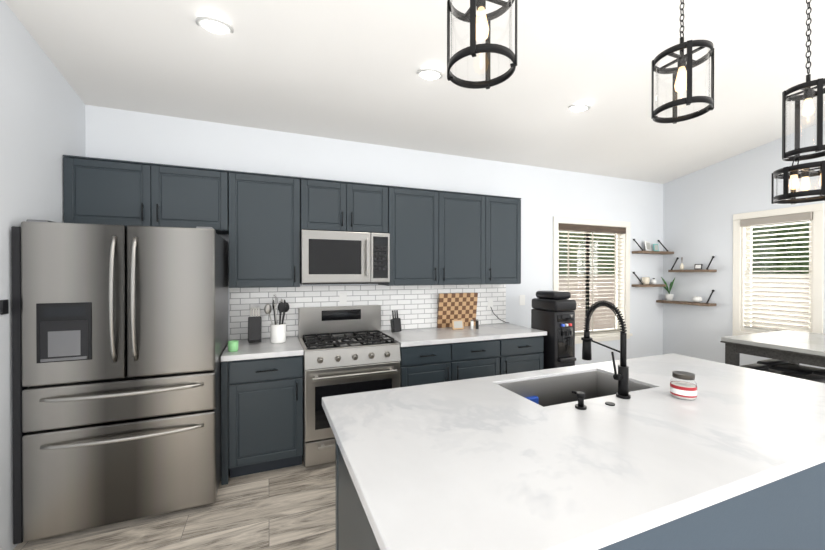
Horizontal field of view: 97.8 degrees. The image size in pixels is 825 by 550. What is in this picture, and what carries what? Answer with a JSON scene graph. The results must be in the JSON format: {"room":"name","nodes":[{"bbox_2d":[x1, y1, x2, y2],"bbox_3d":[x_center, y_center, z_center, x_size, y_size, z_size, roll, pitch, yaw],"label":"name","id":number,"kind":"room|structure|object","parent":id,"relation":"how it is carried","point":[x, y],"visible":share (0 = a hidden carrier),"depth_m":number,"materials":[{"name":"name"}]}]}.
{"room":"kitchen","nodes":[
{"label":"kitchen","id":0,"kind":"room"},
{"bbox_2d":[0,0,85,549],"bbox_3d":[-1.281,-0.490,-0.434,0.120,3.984,6.790,0,0,-22],"label":"wall","id":1,"kind":"structure","parent":0,"point":[42,118],"depth_m":2.03,"materials":[{"name":"paint"}]},
{"bbox_2d":[0,300,8,314],"bbox_3d":[-2.135,0.168,1.883,0.012,0.075,0.050,0,0,-22],"label":"switch plate","id":2,"kind":"object","parent":1,"relation":"attached to","point":[4,306],"visible":1,"depth_m":1.88,"materials":[{"name":"black plastic"}]},
{"bbox_2d":[13,456,335,549],"bbox_3d":[1.798,1.546,0.873,6.800,0.100,6.910,0,0,-22],"label":"floor","id":3,"kind":"structure","parent":0,"point":[291,508],"depth_m":2.16,"materials":[{"name":"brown wood"}]},
{"bbox_2d":[11,219,227,544],"bbox_3d":[-1.841,0.591,2.463,0.962,1.792,0.925,0,0,-22],"label":"refrigerator","id":4,"kind":"object","parent":3,"relation":"on","point":[119,338],"visible":0.98,"depth_m":2.07,"materials":[{"name":"silver metal"}]},
{"bbox_2d":[221,355,302,484],"bbox_3d":[-1.202,1.045,2.921,0.557,0.880,0.628,0,0,-22],"label":"base cabinet","id":5,"kind":"object","parent":3,"relation":"on","point":[262,415],"depth_m":2.63,"materials":[{"name":"grey paint"}]},
{"bbox_2d":[221,323,546,361],"bbox_3d":[-0.116,0.583,3.340,2.887,0.040,0.633,0,0,-22],"label":"countertop","id":6,"kind":"structure","parent":5,"relation":"on","point":[267,348],"depth_m":3.23,"materials":[{"name":"stone"}]},
{"bbox_2d":[228,340,237,351],"bbox_3d":[-1.330,0.528,2.669,0.072,0.074,0.072,0,0,-22],"label":"cup","id":7,"kind":"object","parent":6,"relation":"on","point":[232,345],"visible":1,"depth_m":2.64,"materials":[{"name":"green"}]},
{"bbox_2d":[248,307,261,342],"bbox_3d":[-1.301,0.418,2.972,0.100,0.288,0.172,0,0,-22],"label":"knife block","id":8,"kind":"object","parent":6,"relation":"on","point":[255,328],"visible":1,"depth_m":2.93,"materials":[{"name":"black plastic"}]},
{"bbox_2d":[264,295,288,342],"bbox_3d":[-1.138,0.358,3.023,0.201,0.410,0.196,0,0,-22],"label":"utensil crock","id":9,"kind":"object","parent":6,"relation":"on","point":[277,332],"visible":1,"depth_m":2.98,"materials":[{"name":"white ceramic"}]},
{"bbox_2d":[390,310,401,332],"bbox_3d":[-0.160,0.450,3.473,0.080,0.214,0.117,0,0,-22],"label":"knife block","id":10,"kind":"object","parent":6,"relation":"on","point":[395,322],"visible":1,"depth_m":3.44,"materials":[{"name":"black plastic"}]},
{"bbox_2d":[437,293,477,327],"bbox_3d":[0.486,0.376,3.876,0.460,0.368,0.074,0,0,-22],"label":"cutting board","id":11,"kind":"object","parent":6,"relation":"on","point":[456,306],"visible":0.96,"depth_m":3.85,"materials":[{"name":"brown wood"}]},
{"bbox_2d":[452,319,478,329],"bbox_3d":[0.543,0.509,3.707,0.294,0.101,0.046,0,0,-14],"label":"frames","id":12,"kind":"object","parent":6,"relation":"on","point":[457,324],"visible":0.98,"depth_m":3.69,"materials":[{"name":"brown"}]},
{"bbox_2d":[298,305,400,466],"bbox_3d":[-0.562,0.891,3.123,0.768,1.185,0.702,0,0,-22],"label":"range","id":13,"kind":"object","parent":3,"relation":"on","point":[350,349],"visible":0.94,"depth_m":2.88,"materials":[{"name":"silver metal"}]},
{"bbox_2d":[400,338,508,386],"bbox_3d":[0.275,1.042,3.512,1.056,0.880,0.628,0,0,-22],"label":"base cabinet","id":14,"kind":"object","parent":3,"relation":"on","point":[437,363],"depth_m":3.21,"materials":[{"name":"grey paint"}]},
{"bbox_2d":[509,336,543,373],"bbox_3d":[0.929,1.041,3.774,0.576,0.880,0.628,0,0,-22],"label":"base cabinet","id":15,"kind":"object","parent":3,"relation":"on","point":[526,354],"depth_m":3.51,"materials":[{"name":"grey paint"}]},
{"bbox_2d":[531,290,575,368],"bbox_3d":[1.459,0.823,3.714,0.277,1.315,0.395,0,0,-22],"label":"water cooler","id":16,"kind":"object","parent":3,"relation":"on","point":[552,313],"visible":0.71,"depth_m":3.58,"materials":[{"name":"black plastic"}]},
{"bbox_2d":[335,439,824,549],"bbox_3d":[0.886,1.051,1.734,2.360,0.879,0.830,0,0,-22],"label":"kitchen island","id":17,"kind":"object","parent":3,"relation":"on","point":[786,513],"visible":0.02,"depth_m":1.49,"materials":[{"name":"grey"}]},
{"bbox_2d":[322,353,824,549],"bbox_3d":[0.941,0.592,1.623,2.490,0.040,1.130,0,0,-22],"label":"island countertop","id":18,"kind":"structure","parent":17,"relation":"on","point":[486,463],"depth_m":1.16,"materials":[{"name":"stone"}]},
{"bbox_2d":[498,370,653,406],"bbox_3d":[0.848,0.716,1.883,0.774,0.263,0.404,0,0,-22],"label":"island sink","id":19,"kind":"object","parent":18,"relation":"in","point":[549,391],"visible":0.19,"depth_m":2.09,"materials":[{"name":"grey metal"}]},
{"bbox_2d":[572,391,614,409],"bbox_3d":[0.792,0.539,1.580,0.198,0.066,0.080,0,0,-22],"label":"soap dispenser","id":20,"kind":"object","parent":18,"relation":"on","point":[580,405],"visible":1,"depth_m":1.54,"materials":[{"name":"black metal"}]},
{"bbox_2d":[581,300,630,398],"bbox_3d":[0.932,0.348,1.772,0.095,0.445,0.265,0,0,-22],"label":"faucet","id":21,"kind":"object","parent":18,"relation":"on","point":[622,376],"visible":1,"depth_m":1.69,"materials":[{"name":"black metal"}]},
{"bbox_2d":[670,371,696,399],"bbox_3d":[1.266,0.515,1.683,0.102,0.111,0.102,0,0,-22],"label":"candle jar","id":22,"kind":"object","parent":18,"relation":"on","point":[683,390],"visible":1,"depth_m":1.66,"materials":[{"name":"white glass"}]},
{"bbox_2d":[720,330,824,367],"bbox_3d":[3.604,1.026,2.761,1.128,0.920,1.548,0,0,-22],"label":"dining table","id":23,"kind":"object","parent":3,"relation":"on","point":[797,347],"visible":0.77,"depth_m":3.05,"materials":[{"name":"stone"}]},
{"bbox_2d":[740,363,824,382],"bbox_3d":[3.010,1.137,2.955,0.352,0.698,0.470,0,0,-22],"label":"stool","id":24,"kind":"object","parent":3,"relation":"on","point":[810,377],"visible":0.25,"depth_m":2.96,"materials":[{"name":"black leather"}]},
{"bbox_2d":[757,359,824,375],"bbox_3d":[3.385,1.136,3.148,0.352,0.698,0.470,0,0,-22],"label":"stool","id":25,"kind":"object","parent":3,"relation":"on","point":[781,365],"visible":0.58,"depth_m":3.15,"materials":[{"name":"black leather"}]},
{"bbox_2d":[85,105,662,364],"bbox_3d":[0.537,0.064,4.017,6.800,2.830,0.120,0,0,-22],"label":"wall","id":26,"kind":"structure","parent":0,"point":[545,195],"depth_m":3.93,"materials":[{"name":"paint"}]},
{"bbox_2d":[63,155,230,234],"bbox_3d":[-1.955,-0.578,2.765,0.991,0.467,0.344,0,0,-22],"label":"upper cabinet","id":27,"kind":"object","parent":26,"relation":"attached to","point":[95,190],"depth_m":2.59,"materials":[{"name":"grey paint"}]},
{"bbox_2d":[227,171,302,287],"bbox_3d":[-1.244,-0.357,3.051,0.533,0.913,0.344,0,0,-22],"label":"upper cabinet","id":28,"kind":"object","parent":26,"relation":"attached to","point":[267,209],"depth_m":2.89,"materials":[{"name":"grey paint"}]},
{"bbox_2d":[303,177,390,234],"bbox_3d":[-0.638,-0.597,3.292,0.762,0.435,0.344,0,0,-22],"label":"upper cabinet","id":29,"kind":"object","parent":26,"relation":"attached to","point":[328,205],"depth_m":3.13,"materials":[{"name":"grey paint"}]},
{"bbox_2d":[300,230,389,284],"bbox_3d":[-0.619,-0.148,3.245,0.758,0.453,0.446,0,0,-22],"label":"microwave","id":30,"kind":"object","parent":29,"relation":"attached to","point":[335,257],"visible":1,"depth_m":3.07,"materials":[{"name":"silver metal"}]},
{"bbox_2d":[229,284,505,339],"bbox_3d":[-0.250,0.329,3.633,2.857,0.463,0.010,0,0,-22],"label":"tile backsplash","id":31,"kind":"structure","parent":26,"relation":"attached to","point":[416,306],"depth_m":3.56,"materials":[{"name":"white tile"}]},
{"bbox_2d":[339,293,346,303],"bbox_3d":[-0.670,0.224,3.447,0.067,0.097,0.044,0,0,-22],"label":"outlet plates","id":32,"kind":"object","parent":31,"relation":"attached to","point":[342,298],"depth_m":3.46,"materials":[{"name":"white plastic"}]},
{"bbox_2d":[488,300,508,322],"bbox_3d":[0.969,0.415,4.103,0.271,0.260,0.044,0,0,-22],"label":"outlet plates","id":33,"kind":"object","parent":31,"relation":"attached to","point":[490,302],"depth_m":4.08,"materials":[{"name":"white plastic"}]},
{"bbox_2d":[378,186,490,285],"bbox_3d":[0.224,-0.360,3.638,1.085,0.913,0.344,0,0,-22],"label":"upper cabinet","id":34,"kind":"object","parent":26,"relation":"attached to","point":[437,237],"depth_m":3.47,"materials":[{"name":"grey paint"}]},
{"bbox_2d":[491,195,520,283],"bbox_3d":[0.862,-0.361,3.893,0.497,0.913,0.344,0,0,-22],"label":"upper cabinet","id":35,"kind":"object","parent":26,"relation":"attached to","point":[505,211],"depth_m":3.75,"materials":[{"name":"grey paint"}]},
{"bbox_2d":[520,295,524,304],"bbox_3d":[1.277,0.292,4.226,0.058,0.107,0.044,0,0,-22],"label":"outlet plates","id":36,"kind":"object","parent":26,"relation":"attached to","point":[522,297],"depth_m":4.25,"materials":[{"name":"white plastic"}]},
{"bbox_2d":[553,216,632,343],"bbox_3d":[2.329,0.075,4.707,1.350,1.590,0.170,0,0,-22],"label":"window","id":37,"kind":"structure","parent":26,"relation":"in","point":[621,289],"depth_m":4.74,"materials":[{"name":"white"}]},
{"bbox_2d":[4,0,824,183],"bbox_3d":[1.798,-1.911,0.854,6.800,1.295,6.910,0,0,-22],"label":"ceiling","id":38,"kind":"structure","parent":0,"point":[346,70],"depth_m":2.61,"materials":[{"name":"paint"}]},
{"bbox_2d":[196,16,233,33],"bbox_3d":[-1.165,-1.465,2.123,0.196,0.046,0.195,0,0,-22],"label":"recessed light","id":39,"kind":"object","parent":38,"relation":"in","point":[215,25],"visible":0.92,"depth_m":2.09,"materials":[{"name":"white plastic"}]},
{"bbox_2d":[417,68,442,79],"bbox_3d":[0.126,-1.467,2.639,0.196,0.046,0.195,0,0,-22],"label":"recessed light","id":40,"kind":"object","parent":38,"relation":"in","point":[429,73],"visible":0.98,"depth_m":2.60,"materials":[{"name":"white plastic"}]},
{"bbox_2d":[447,0,516,88],"bbox_3d":[0.288,-1.258,1.509,0.280,0.817,0.280,0,0,-22],"label":"pendant light","id":41,"kind":"object","parent":38,"relation":"hanging from","point":[472,19],"visible":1,"depth_m":1.53,"materials":[{"name":"black metal"}]},
{"bbox_2d":[568,104,590,111],"bbox_3d":[1.463,-1.470,3.174,0.196,0.046,0.195,0,0,-22],"label":"recessed light","id":42,"kind":"object","parent":38,"relation":"in","point":[579,107],"visible":0.88,"depth_m":3.13,"materials":[{"name":"white plastic"}]},
{"bbox_2d":[651,0,713,123],"bbox_3d":[1.465,-1.274,1.958,0.264,0.796,0.264,0,0,-22],"label":"pendant light","id":43,"kind":"object","parent":38,"relation":"hanging from","point":[682,59],"visible":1,"depth_m":1.94,"materials":[{"name":"black metal"}]},
{"bbox_2d":[771,0,824,204],"bbox_3d":[2.328,-1.072,2.118,0.297,1.260,0.297,0,0,-22],"label":"pendant chandelier","id":44,"kind":"object","parent":38,"relation":"hanging from","point":[793,173],"visible":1,"depth_m":2.12,"materials":[{"name":"black metal"}]},
{"bbox_2d":[663,121,824,368],"bbox_3d":[4.921,-0.503,2.046,0.120,3.984,6.790,0,0,-22],"label":"wall","id":45,"kind":"structure","parent":0,"point":[701,207],"depth_m":4.61,"materials":[{"name":"paint"}]},
{"bbox_2d":[632,239,716,305],"bbox_3d":[3.427,-0.053,4.748,0.651,0.891,0.672,0,0,-22],"label":"corner shelves","id":46,"kind":"object","parent":45,"relation":"attached to","point":[664,285],"visible":0.98,"depth_m":4.86,"materials":[{"name":"brown wood"}]},
{"bbox_2d":[642,277,656,283],"bbox_3d":[3.270,0.079,4.965,0.253,0.099,0.093,0,0,-22],"label":"decor","id":47,"kind":"object","parent":46,"relation":"on","point":[645,280],"visible":0.98,"depth_m":4.92,"materials":[{"name":"beige ceramic"}]},
{"bbox_2d":[644,241,658,250],"bbox_3d":[3.314,-0.399,5.009,0.264,0.140,0.064,0,0,-22],"label":"decor","id":48,"kind":"object","parent":46,"relation":"on","point":[648,246],"visible":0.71,"depth_m":5.00,"materials":[{"name":"white ceramic"}]},
{"bbox_2d":[661,277,701,301],"bbox_3d":[3.644,0.191,4.897,0.209,0.336,0.539,0,0,-22],"label":"decor","id":49,"kind":"object","parent":46,"relation":"on","point":[669,297],"visible":0.94,"depth_m":4.98,"materials":[{"name":"white ceramic"}]},
{"bbox_2d":[680,257,702,269],"bbox_3d":[3.688,-0.156,4.775,0.054,0.169,0.258,0,0,-22],"label":"decor","id":50,"kind":"object","parent":46,"relation":"on","point":[697,266],"visible":1,"depth_m":4.73,"materials":[{"name":"beige ceramic"}]},
{"bbox_2d":[732,203,823,335],"bbox_3d":[4.101,0.009,4.053,0.155,1.490,0.770,0,0,-22],"label":"window","id":51,"kind":"structure","parent":45,"relation":"in","point":[743,284],"depth_m":4.03,"materials":[{"name":"white"}]},
{"label":"outside","id":52,"kind":"structure","parent":0,"visible":0},
{"bbox_2d":[559,220,808,331],"bbox_3d":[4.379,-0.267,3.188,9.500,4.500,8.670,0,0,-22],"label":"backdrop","id":53,"kind":"structure","parent":52,"point":[602,318],"depth_m":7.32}
]}

